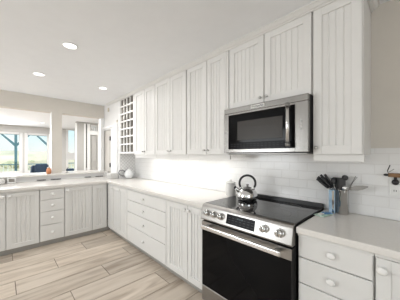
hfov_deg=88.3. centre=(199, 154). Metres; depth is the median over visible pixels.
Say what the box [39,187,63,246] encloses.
base cabinet
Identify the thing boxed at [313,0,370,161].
upper cabinet
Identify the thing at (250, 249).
range
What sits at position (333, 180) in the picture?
serving spoon
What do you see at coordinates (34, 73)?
recessed light
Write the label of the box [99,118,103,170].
trim
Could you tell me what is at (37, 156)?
ground
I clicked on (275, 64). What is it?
upper cabinet
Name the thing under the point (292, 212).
cooktop
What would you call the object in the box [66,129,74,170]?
window
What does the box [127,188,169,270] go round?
base cabinet
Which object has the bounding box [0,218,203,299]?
floor
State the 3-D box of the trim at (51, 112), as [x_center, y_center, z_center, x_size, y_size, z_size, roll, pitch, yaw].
[-2.797,-0.229,3.865,0.009,1.128,0.158,0,0,-44]
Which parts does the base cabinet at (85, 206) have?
door, beadboard panel, rail, door, beadboard panel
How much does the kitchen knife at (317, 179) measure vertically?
0.089 m
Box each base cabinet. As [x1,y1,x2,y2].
[0,189,39,255]
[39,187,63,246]
[64,183,109,240]
[108,183,129,242]
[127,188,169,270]
[167,199,203,292]
[298,234,374,299]
[375,254,399,299]
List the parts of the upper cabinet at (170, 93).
door, beadboard panel, light rail, beadboard panel, door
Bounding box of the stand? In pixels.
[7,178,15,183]
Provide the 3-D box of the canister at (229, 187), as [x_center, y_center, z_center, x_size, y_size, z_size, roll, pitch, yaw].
[0.333,0.352,2.243,0.114,0.174,0.114,0,0,-44]
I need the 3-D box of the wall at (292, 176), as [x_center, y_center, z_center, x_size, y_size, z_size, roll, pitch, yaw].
[0.923,0.130,1.889,0.130,2.380,6.242,0,0,-44]
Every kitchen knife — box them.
[316,178,329,189]
[320,176,332,189]
[324,174,334,188]
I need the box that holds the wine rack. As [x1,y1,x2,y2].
[120,94,133,153]
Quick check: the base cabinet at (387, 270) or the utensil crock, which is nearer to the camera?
the base cabinet at (387, 270)
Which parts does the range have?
knob, knob, storage drawer, knob, handle, glass, rail, control panel, oven door, knob, knob, vent trim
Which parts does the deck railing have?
rail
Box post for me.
[1,134,28,170]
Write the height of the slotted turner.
0.261 m
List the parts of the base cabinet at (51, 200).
drawer, drawer, drawer, drawer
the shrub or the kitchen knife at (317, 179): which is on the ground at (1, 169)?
the shrub
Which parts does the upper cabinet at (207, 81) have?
door, beadboard panel, light rail, door, beadboard panel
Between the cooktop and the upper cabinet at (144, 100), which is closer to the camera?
the cooktop
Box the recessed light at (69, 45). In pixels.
[62,42,77,49]
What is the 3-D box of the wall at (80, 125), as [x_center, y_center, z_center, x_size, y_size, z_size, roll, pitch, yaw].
[-3.335,0.130,7.144,1.700,2.380,0.120,0,0,-44]
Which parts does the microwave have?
door glass, handle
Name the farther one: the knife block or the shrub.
the shrub
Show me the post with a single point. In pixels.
(14, 143)
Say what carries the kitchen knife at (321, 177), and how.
in the knife block
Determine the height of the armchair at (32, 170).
0.979 m
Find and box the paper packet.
[314,212,332,216]
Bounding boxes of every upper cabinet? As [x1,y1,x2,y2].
[134,85,156,157]
[155,70,187,158]
[187,50,245,158]
[229,12,312,108]
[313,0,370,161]
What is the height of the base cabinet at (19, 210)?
0.838 m
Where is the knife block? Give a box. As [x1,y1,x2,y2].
[329,189,336,213]
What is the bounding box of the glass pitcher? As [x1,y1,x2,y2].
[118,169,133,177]
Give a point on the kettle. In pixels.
(247, 193)
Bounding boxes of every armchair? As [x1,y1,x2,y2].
[30,165,34,172]
[35,164,48,172]
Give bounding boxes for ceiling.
[0,0,389,129]
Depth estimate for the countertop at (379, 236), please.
1.19 m
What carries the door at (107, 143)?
in the wall at (110, 117)
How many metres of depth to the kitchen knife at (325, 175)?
1.60 m
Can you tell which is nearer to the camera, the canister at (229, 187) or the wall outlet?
the wall outlet
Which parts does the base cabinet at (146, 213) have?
drawer, drawer, drawer, drawer, rail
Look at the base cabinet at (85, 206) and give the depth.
3.33 m
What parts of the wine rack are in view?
panel, panel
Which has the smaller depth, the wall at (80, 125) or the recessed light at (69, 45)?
the recessed light at (69, 45)
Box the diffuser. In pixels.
[63,43,76,48]
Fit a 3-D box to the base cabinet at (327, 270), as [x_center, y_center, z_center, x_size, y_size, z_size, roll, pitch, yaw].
[0.932,0.900,1.341,0.614,0.838,0.364,0,0,-44]
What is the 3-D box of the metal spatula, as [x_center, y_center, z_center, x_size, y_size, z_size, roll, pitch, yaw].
[1.098,0.322,1.488,0.013,0.217,0.184,0,0,-38]
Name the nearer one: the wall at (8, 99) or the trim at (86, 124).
the wall at (8, 99)
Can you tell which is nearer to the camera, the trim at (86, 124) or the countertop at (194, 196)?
the countertop at (194, 196)
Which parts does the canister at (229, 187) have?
lid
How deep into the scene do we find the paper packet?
1.50 m
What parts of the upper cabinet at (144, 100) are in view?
door, beadboard panel, light rail, door, beadboard panel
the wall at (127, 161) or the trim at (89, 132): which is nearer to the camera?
the wall at (127, 161)
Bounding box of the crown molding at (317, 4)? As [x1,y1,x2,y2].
[106,0,379,105]
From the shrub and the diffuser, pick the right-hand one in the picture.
the diffuser
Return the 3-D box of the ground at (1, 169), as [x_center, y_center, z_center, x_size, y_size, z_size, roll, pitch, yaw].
[-52.057,2.570,54.095,140.000,0.100,129.850,0,0,-44]
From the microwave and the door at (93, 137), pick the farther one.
the door at (93, 137)
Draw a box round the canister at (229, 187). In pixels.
[225,179,235,195]
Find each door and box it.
[91,135,96,169]
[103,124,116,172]
[104,130,110,172]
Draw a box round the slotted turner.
[334,177,345,189]
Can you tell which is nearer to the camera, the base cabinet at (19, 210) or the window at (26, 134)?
the base cabinet at (19, 210)
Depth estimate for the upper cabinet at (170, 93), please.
2.69 m
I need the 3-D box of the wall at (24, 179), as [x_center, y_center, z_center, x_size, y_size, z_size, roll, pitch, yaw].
[-3.936,0.843,2.610,5.247,0.955,0.340,0,0,-44]
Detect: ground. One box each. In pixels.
[0,151,73,167]
[0,166,73,171]
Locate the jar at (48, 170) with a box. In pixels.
[46,167,50,173]
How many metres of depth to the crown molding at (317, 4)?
1.81 m
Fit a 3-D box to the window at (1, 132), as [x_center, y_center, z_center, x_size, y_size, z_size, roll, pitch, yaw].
[-6.863,-0.075,7.218,0.979,1.490,0.080,0,0,-44]
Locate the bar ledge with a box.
[0,170,107,178]
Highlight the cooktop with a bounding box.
[205,195,322,226]
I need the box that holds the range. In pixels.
[201,194,323,299]
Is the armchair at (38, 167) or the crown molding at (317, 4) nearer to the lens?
the crown molding at (317, 4)
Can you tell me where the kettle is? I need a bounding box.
[234,174,257,200]
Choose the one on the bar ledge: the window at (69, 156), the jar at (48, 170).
the jar at (48, 170)
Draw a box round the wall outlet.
[389,177,399,195]
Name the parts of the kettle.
handle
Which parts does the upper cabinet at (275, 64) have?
door, beadboard panel, beadboard panel, door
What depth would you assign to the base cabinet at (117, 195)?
3.27 m
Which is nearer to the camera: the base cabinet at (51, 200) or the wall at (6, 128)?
the base cabinet at (51, 200)
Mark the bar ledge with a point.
(37, 174)
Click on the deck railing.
(36, 163)
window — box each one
[0,131,22,173]
[25,133,49,172]
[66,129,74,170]
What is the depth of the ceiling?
1.89 m
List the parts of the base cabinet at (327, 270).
drawer, knob, knob, rail, drawer, drawer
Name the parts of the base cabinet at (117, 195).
door, beadboard panel, door, beadboard panel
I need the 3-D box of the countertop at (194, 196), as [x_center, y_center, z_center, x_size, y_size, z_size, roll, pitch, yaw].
[-1.709,0.460,2.345,3.029,0.040,3.126,0,0,-44]
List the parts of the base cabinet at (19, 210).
door, rail, beadboard panel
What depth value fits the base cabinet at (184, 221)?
2.06 m
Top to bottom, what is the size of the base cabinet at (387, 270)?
0.838 m
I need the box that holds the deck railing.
[0,163,71,171]
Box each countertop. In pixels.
[0,176,236,207]
[296,209,399,259]
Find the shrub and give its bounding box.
[1,162,18,168]
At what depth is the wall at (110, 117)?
4.02 m
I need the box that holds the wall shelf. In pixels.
[388,173,399,184]
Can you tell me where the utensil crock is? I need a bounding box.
[337,189,348,214]
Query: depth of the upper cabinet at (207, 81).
2.22 m
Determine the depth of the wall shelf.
1.36 m
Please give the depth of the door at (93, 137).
6.89 m
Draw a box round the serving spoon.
[331,177,337,190]
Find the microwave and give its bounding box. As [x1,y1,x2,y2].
[224,93,312,153]
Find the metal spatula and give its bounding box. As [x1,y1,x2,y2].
[347,186,367,190]
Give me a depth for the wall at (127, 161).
3.97 m
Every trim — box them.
[50,112,51,172]
[75,123,98,170]
[86,124,86,167]
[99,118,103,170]
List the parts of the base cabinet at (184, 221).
beadboard panel, door, rail, door, beadboard panel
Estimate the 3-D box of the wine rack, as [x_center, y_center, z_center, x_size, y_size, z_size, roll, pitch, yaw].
[-1.195,-0.541,3.779,0.318,1.033,0.576,0,0,-44]
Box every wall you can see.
[0,90,103,172]
[0,124,65,172]
[5,173,107,217]
[75,121,97,170]
[104,101,119,177]
[120,154,134,177]
[135,0,399,220]
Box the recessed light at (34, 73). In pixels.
[32,72,44,75]
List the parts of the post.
post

